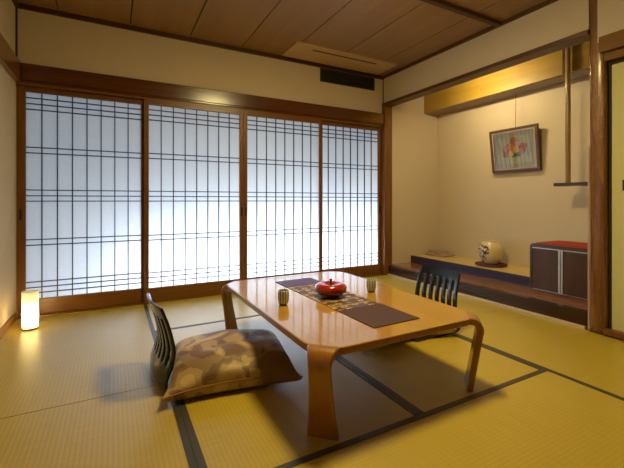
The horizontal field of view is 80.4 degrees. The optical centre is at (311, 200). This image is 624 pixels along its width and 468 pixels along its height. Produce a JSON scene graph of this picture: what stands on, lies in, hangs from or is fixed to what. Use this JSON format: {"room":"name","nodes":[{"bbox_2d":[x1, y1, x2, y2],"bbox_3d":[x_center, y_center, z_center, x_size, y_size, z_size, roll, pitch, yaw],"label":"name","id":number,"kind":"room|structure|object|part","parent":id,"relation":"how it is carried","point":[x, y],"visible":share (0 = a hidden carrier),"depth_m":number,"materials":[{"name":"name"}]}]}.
{"room":"traditional dwelling","nodes":[
{"label":"traditional dwelling","id":0,"kind":"room"},
{"bbox_2d":[0,0,15,327],"bbox_3d":[-1.286,-0.292,0.865,0.100,2.545,4.740,0,0,-28],"label":"wall","id":1,"kind":"structure","parent":0,"point":[7,8],"depth_m":2.63,"materials":[{"name":"paint"}]},
{"bbox_2d":[0,312,16,339],"bbox_3d":[-1.224,0.889,0.870,0.014,0.062,4.490,0,0,-28],"label":"baseboard","id":2,"kind":"structure","parent":1,"relation":"attached to","point":[13,318],"depth_m":2.62,"materials":[{"name":"brown wood"}]},
{"bbox_2d":[0,32,20,81],"bbox_3d":[-1.223,-1.002,0.887,0.032,0.160,4.520,0,0,-28],"label":"trim","id":3,"kind":"structure","parent":1,"relation":"attached to","point":[9,60],"depth_m":2.58,"materials":[{"name":"brown wood"}]},
{"bbox_2d":[12,0,18,6],"bbox_3d":[-1.222,-1.516,0.875,0.022,0.037,4.498,0,0,-28],"label":"trim","id":4,"kind":"structure","parent":1,"relation":"attached to","point":[15,2],"depth_m":2.82,"materials":[{"name":"brown wood"}]},
{"bbox_2d":[18,9,382,112],"bbox_3d":[-0.739,-1.268,3.780,3.619,0.575,0.120,0,0,-28],"label":"wall","id":5,"kind":"structure","parent":0,"point":[43,39],"depth_m":3.42,"materials":[{"name":"paint"}]},
{"bbox_2d":[15,7,17,57],"bbox_3d":[-2.297,-1.285,2.869,0.012,0.430,0.012,0,0,-28],"label":"trim","id":6,"kind":"structure","parent":5,"relation":"attached to","point":[16,8],"depth_m":2.86,"materials":[{"name":"brown wood"}]},
{"bbox_2d":[16,85,143,316],"bbox_3d":[-1.912,0.002,3.121,0.929,1.816,0.032,0,0,-28],"label":"door","id":7,"kind":"structure","parent":5,"relation":"in","point":[80,156],"depth_m":3.09,"materials":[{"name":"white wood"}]},
{"bbox_3d":[-2.293,0.113,2.903,0.018,0.085,0.006,0,0,-28],"label":"handle","id":8,"kind":"part","parent":7,"relation":"part of","materials":[{"name":"black metal"}]},
{"bbox_2d":[144,99,243,301],"bbox_3d":[-1.101,0.002,3.519,0.916,1.816,0.032,0,0,-28],"label":"door","id":9,"kind":"structure","parent":5,"relation":"in","point":[194,154],"depth_m":3.51,"materials":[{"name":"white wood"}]},
{"bbox_2d":[15,81,382,127],"bbox_3d":[-0.737,-0.916,3.764,3.609,0.020,0.110,0,0,-28],"label":"trim","id":10,"kind":"structure","parent":5,"relation":"attached to","point":[16,83],"depth_m":3.35,"materials":[{"name":"brown wood"}]},
{"bbox_2d":[17,3,383,79],"bbox_3d":[-0.706,-1.516,3.717,3.619,0.037,0.022,0,0,-28],"label":"trim","id":11,"kind":"structure","parent":5,"relation":"attached to","point":[21,5],"depth_m":3.43,"materials":[{"name":"brown wood"}]},
{"bbox_2d":[17,274,383,319],"bbox_3d":[-0.714,0.925,3.765,3.649,0.030,0.130,0,0,-28],"label":"trim","id":12,"kind":"structure","parent":5,"relation":"attached to","point":[136,303],"depth_m":3.19,"materials":[{"name":"brown wood"}]},
{"bbox_2d":[20,62,383,125],"bbox_3d":[-0.697,-0.998,3.719,3.572,0.144,0.046,0,0,-28],"label":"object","id":13,"kind":"structure","parent":5,"relation":"attached to","point":[29,73],"depth_m":3.42,"materials":[{"name":"brown wood"}]},
{"bbox_2d":[244,111,322,279],"bbox_3d":[-0.291,0.002,3.953,0.917,1.816,0.032,0,0,-28],"label":"door","id":14,"kind":"structure","parent":5,"relation":"in","point":[283,155],"depth_m":3.95,"materials":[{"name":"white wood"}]},
{"bbox_2d":[320,68,374,90],"bbox_3d":[0.427,-1.417,4.330,0.760,0.150,0.012,0,0,-28],"label":"air vent","id":15,"kind":"object","parent":5,"relation":"in","point":[326,75],"visible":1,"depth_m":4.32,"materials":[{"name":"black metal"}]},
{"bbox_2d":[323,121,380,275],"bbox_3d":[0.459,0.002,4.394,0.896,1.816,0.032,0,0,-28],"label":"door","id":16,"kind":"structure","parent":5,"relation":"in","point":[351,153],"depth_m":4.41,"materials":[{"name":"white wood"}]},
{"bbox_3d":[0.459,0.002,4.394,0.896,1.816,0.030,0,0,-28],"label":"frame","id":17,"kind":"part","parent":16,"relation":"part of","materials":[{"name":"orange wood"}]},
{"bbox_2d":[18,0,545,75],"bbox_3d":[0.774,-1.575,1.970,4.774,0.080,4.740,0,0,-28],"label":"ceiling","id":18,"kind":"structure","parent":0,"point":[402,33],"depth_m":3.11,"materials":[{"name":"brown wood"}]},
{"bbox_2d":[282,41,396,74],"bbox_3d":[0.321,-1.525,4.002,1.250,0.019,0.356,0,0,-28],"label":"ceiling vent","id":19,"kind":"object","parent":18,"relation":"in","point":[298,50],"visible":1,"depth_m":3.94,"materials":[{"name":"brown wood"}]},
{"bbox_2d":[420,0,502,27],"bbox_3d":[0.036,-1.518,2.334,3.619,0.033,0.044,0,0,-28],"label":"trim","id":20,"kind":"structure","parent":18,"relation":"attached to","point":[439,3],"depth_m":2.96,"materials":[{"name":"brown wood"}]},
{"bbox_2d":[0,275,623,467],"bbox_3d":[0.751,0.979,1.958,4.724,0.122,4.740,0,0,-28],"label":"floor","id":21,"kind":"structure","parent":0,"point":[78,389],"depth_m":1.70,"materials":[{"name":"wicker"}]},
{"bbox_2d":[21,290,38,330],"bbox_3d":[-2.023,0.786,2.648,0.100,0.268,0.100,0,0,-28],"label":"lantern","id":22,"kind":"object","parent":21,"relation":"on","point":[29,298],"visible":1,"depth_m":2.61,"materials":[{"name":"white paper"}]},
{"bbox_2d":[147,293,175,391],"bbox_3d":[-0.641,0.714,2.013,0.464,0.411,0.395,0,0,-33],"label":"chair","id":23,"kind":"object","parent":21,"relation":"on","point":[162,362],"visible":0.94,"depth_m":1.81,"materials":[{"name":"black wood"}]},
{"bbox_2d":[161,329,302,401],"bbox_3d":[-0.442,0.823,1.984,0.648,0.170,0.579,0,0,-19],"label":"floor cushion","id":24,"kind":"object","parent":23,"relation":"on","point":[228,359],"visible":0.91,"depth_m":1.80,"materials":[{"name":"brown fabric"}]},
{"bbox_2d":[221,271,483,440],"bbox_3d":[0.115,0.744,2.190,0.982,0.353,1.398,0,0,-28],"label":"table","id":25,"kind":"object","parent":21,"relation":"on","point":[326,333],"visible":0.86,"depth_m":1.76,"materials":[{"name":"brown wood"}]},
{"bbox_3d":[-0.569,0.744,2.550,0.088,0.353,0.130,0,0,17],"label":"leg","id":26,"kind":"part","parent":25,"relation":"part of","materials":[{"name":"brown wood"}]},
{"bbox_2d":[278,289,288,305],"bbox_3d":[-0.155,0.527,2.007,0.063,0.080,0.063,0,0,-28],"label":"tea cup","id":27,"kind":"object","parent":25,"relation":"on","point":[283,294],"visible":1,"depth_m":1.98,"materials":[{"name":"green ceramic"}]},
{"bbox_3d":[0.037,0.744,1.420,0.130,0.353,0.088,0,0,17],"label":"leg","id":28,"kind":"part","parent":25,"relation":"part of","materials":[{"name":"brown wood"}]},
{"bbox_2d":[276,278,419,327],"bbox_3d":[0.131,0.565,2.167,0.278,0.004,1.070,0,0,-30],"label":"table runner","id":29,"kind":"object","parent":25,"relation":"on","point":[373,314],"visible":0.89,"depth_m":1.97,"materials":[{"name":"brown fabric"}]},
{"bbox_3d":[-0.088,0.565,2.549,0.278,0.004,0.190,0,0,-30],"label":"panel","id":30,"kind":"part","parent":29,"relation":"part of","materials":[{"name":"fabric"}]},
{"bbox_2d":[315,279,346,297],"bbox_3d":[0.111,0.512,2.177,0.189,0.103,0.189,0,0,-28],"label":"box","id":31,"kind":"object","parent":29,"relation":"on","point":[328,289],"visible":1,"depth_m":2.11,"materials":[{"name":"paint"}]},
{"bbox_3d":[0.111,0.504,2.177,0.189,0.034,0.189,0,0,-28],"label":"lid","id":32,"kind":"part","parent":31,"relation":"part of","materials":[{"name":"paint"}]},
{"bbox_2d":[315,290,346,297],"bbox_3d":[0.111,0.543,2.177,0.188,0.042,0.188,0,0,-28],"label":"bowl","id":33,"kind":"object","parent":31,"relation":"on","point":[325,293],"depth_m":2.10,"materials":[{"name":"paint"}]},
{"bbox_3d":[0.325,0.565,1.829,0.278,0.004,0.290,0,0,-30],"label":"panel","id":34,"kind":"part","parent":29,"relation":"part of","materials":[{"name":"fabric"}]},
{"bbox_2d":[366,278,375,292],"bbox_3d":[0.368,0.527,2.292,0.063,0.080,0.063,0,0,4],"label":"tea cup","id":35,"kind":"object","parent":25,"relation":"on","point":[370,282],"visible":1,"depth_m":2.27,"materials":[{"name":"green ceramic"}]},
{"bbox_3d":[0.800,0.744,1.830,0.088,0.353,0.130,0,0,17],"label":"leg","id":36,"kind":"part","parent":25,"relation":"part of","materials":[{"name":"brown wood"}]},
{"bbox_2d":[409,265,460,341],"bbox_3d":[0.781,0.714,2.669,0.464,0.411,0.395,0,0,-29],"label":"chair","id":37,"kind":"object","parent":21,"relation":"on","point":[447,274],"visible":0.52,"depth_m":2.74,"materials":[{"name":"black wood"}]},
{"bbox_3d":[0.761,0.907,2.659,0.420,0.026,0.390,0,0,-29],"label":"seat","id":38,"kind":"part","parent":37,"relation":"part of","materials":[{"name":"black wood"}]},
{"bbox_2d":[431,329,456,334],"bbox_3d":[0.568,0.823,2.631,0.648,0.170,0.579,0,0,-21],"label":"floor cushion","id":39,"kind":"object","parent":37,"relation":"on","point":[452,330],"visible":0.06,"depth_m":2.48,"materials":[{"name":"brown fabric"}]},
{"bbox_2d":[588,0,610,334],"bbox_3d":[2.015,-0.307,2.577,0.115,2.455,0.114,0,0,-28],"label":"post","id":40,"kind":"object","parent":21,"relation":"on","point":[598,208],"visible":0.81,"depth_m":2.55,"materials":[{"name":"brown wood"}]},
{"bbox_2d":[389,262,587,329],"bbox_3d":[1.839,0.885,3.833,0.895,0.170,2.224,0,0,-28],"label":"floor","id":41,"kind":"structure","parent":0,"point":[507,293],"depth_m":3.24,"materials":[{"name":"brown wood"}]},
{"bbox_2d":[411,254,529,286],"bbox_3d":[1.887,0.757,4.176,0.482,0.086,1.655,0,0,-28],"label":"platform","id":42,"kind":"object","parent":41,"relation":"on","point":[519,275],"visible":0.52,"depth_m":3.99,"materials":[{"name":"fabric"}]},
{"bbox_2d":[426,249,454,256],"bbox_3d":[1.667,0.678,4.812,0.220,0.070,0.310,0,0,-32],"label":"folded cloth","id":43,"kind":"object","parent":42,"relation":"on","point":[440,253],"visible":1,"depth_m":4.75,"materials":[{"name":"fabric"}]},
{"bbox_2d":[475,261,507,267],"bbox_3d":[1.974,0.703,4.072,0.326,0.020,0.326,0,0,-28],"label":"mat","id":44,"kind":"object","parent":42,"relation":"on","point":[480,263],"visible":0.83,"depth_m":4.00,"materials":[{"name":"fabric"}]},
{"bbox_2d":[478,240,503,263],"bbox_3d":[1.974,0.567,4.072,0.262,0.251,0.262,0,0,-28],"label":"flower vase","id":45,"kind":"object","parent":44,"relation":"on","point":[490,251],"visible":1,"depth_m":3.98,"materials":[{"name":"beige ceramic"}]},
{"bbox_2d":[387,274,585,329],"bbox_3d":[1.447,0.936,3.594,0.021,0.068,2.162,0,0,-28],"label":"trim","id":46,"kind":"structure","parent":41,"relation":"attached to","point":[395,276],"depth_m":3.12,"materials":[{"name":"brown wood"}]},
{"bbox_2d":[530,240,587,303],"bbox_3d":[2.196,0.583,3.096,0.402,0.435,0.500,0,0,-28],"label":"base cabinet","id":47,"kind":"object","parent":41,"relation":"on","point":[558,269],"visible":0.74,"depth_m":3.01,"materials":[{"name":"brown wood"}]},
{"bbox_3d":[1.978,0.585,3.112,0.018,0.347,0.230,0,0,-28],"label":"door","id":48,"kind":"part","parent":47,"relation":"part of","materials":[{"name":"brown wood"}]},
{"bbox_3d":[2.026,0.406,3.005,0.008,0.008,0.467,0,0,-28],"label":"metal trim","id":49,"kind":"part","parent":47,"relation":"part of","materials":[{"name":"metal"}]},
{"bbox_3d":[2.026,0.761,3.005,0.008,0.004,0.467,0,0,-28],"label":"metal trim","id":50,"kind":"part","parent":47,"relation":"part of","materials":[{"name":"metal"}]},
{"bbox_3d":[2.089,0.585,2.906,0.018,0.347,0.230,0,0,-28],"label":"door","id":51,"kind":"part","parent":47,"relation":"part of","materials":[{"name":"brown wood"}]},
{"bbox_2d":[384,0,623,267],"bbox_3d":[2.362,-0.292,2.879,1.034,2.525,4.640,0,0,-28],"label":"wall","id":52,"kind":"structure","parent":0,"point":[446,194],"depth_m":4.11,"materials":[{"name":"paint"}]},
{"bbox_2d":[381,104,391,274],"bbox_3d":[0.911,-0.122,4.619,0.117,2.125,0.142,0,0,-28],"label":"trim","id":53,"kind":"structure","parent":52,"relation":"attached to","point":[386,130],"depth_m":4.56,"materials":[{"name":"orange wood"}]},
{"bbox_2d":[383,0,557,78],"bbox_3d":[1.401,-1.520,3.594,0.022,0.031,2.188,0,0,-28],"label":"trim","id":54,"kind":"structure","parent":52,"relation":"attached to","point":[547,2],"depth_m":3.40,"materials":[{"name":"brown wood"}]},
{"bbox_2d":[382,29,589,106],"bbox_3d":[1.460,-1.185,3.612,0.132,0.034,2.254,0,0,-28],"label":"trim","id":55,"kind":"structure","parent":52,"relation":"attached to","point":[575,39],"depth_m":3.20,"materials":[{"name":"brown wood"}]},
{"bbox_2d":[424,40,589,115],"bbox_3d":[2.119,-1.345,3.983,0.258,0.379,2.224,0,0,-28],"label":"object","id":56,"kind":"structure","parent":52,"relation":"attached to","point":[547,70],"depth_m":3.86,"materials":[{"name":"wood"}]},
{"bbox_2d":[489,104,541,173],"bbox_3d":[2.191,-0.733,4.001,0.091,0.846,0.544,0,0,-28],"label":"picture","id":57,"kind":"object","parent":52,"relation":"hanging from","point":[515,149],"visible":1,"depth_m":3.97,"materials":[{"name":"wood"},{"name":"paper"},{"name":"glass"}]},
{"bbox_2d":[497,133,531,164],"bbox_3d":[2.191,-0.548,4.002,0.002,0.300,0.376,-8,4,-28],"label":"painting","id":58,"kind":"object","parent":57,"relation":"attached to","point":[516,149],"depth_m":3.99},
{"bbox_2d":[553,47,587,186],"bbox_3d":[2.389,-0.830,3.161,0.170,1.404,0.520,0,0,-28],"label":"shelf","id":59,"kind":"object","parent":52,"relation":"attached to","point":[568,183],"visible":0.89,"depth_m":3.30,"materials":[{"name":"paint"}]},
{"bbox_2d":[599,29,623,53],"bbox_3d":[2.489,-1.058,1.558,0.044,0.107,2.192,0,0,-28],"label":"trim","id":60,"kind":"structure","parent":52,"relation":"attached to","point":[615,40],"depth_m":2.45,"materials":[{"name":"brown wood"}]},
{"bbox_2d":[604,48,623,61],"bbox_3d":[2.537,-0.975,1.574,0.080,0.053,2.175,0,0,-28],"label":"trim","id":61,"kind":"structure","parent":52,"relation":"attached to","point":[619,53],"depth_m":2.46,"materials":[{"name":"brown wood"}]},
{"bbox_2d":[604,328,623,339],"bbox_3d":[2.534,0.890,1.571,0.090,0.036,2.172,0,0,-28],"label":"trim","id":62,"kind":"structure","parent":52,"relation":"attached to","point":[610,332],"depth_m":2.46,"materials":[{"name":"orange wood"}]},
{"bbox_2d":[608,57,623,328],"bbox_3d":[2.553,-0.038,1.583,0.045,1.820,2.175,0,0,-28],"label":"trim","id":63,"kind":"structure","parent":52,"relation":"attached to","point":[610,63],"depth_m":2.51,"materials":[{"name":"brown wood"}]},
{"bbox_2d":[612,62,623,331],"bbox_3d":[2.255,-0.025,2.122,0.029,1.794,0.888,0,0,-28],"label":"door","id":64,"kind":"structure","parent":52,"relation":"in","point":[617,69],"depth_m":2.48,"materials":[{"name":"paper"}]}
]}

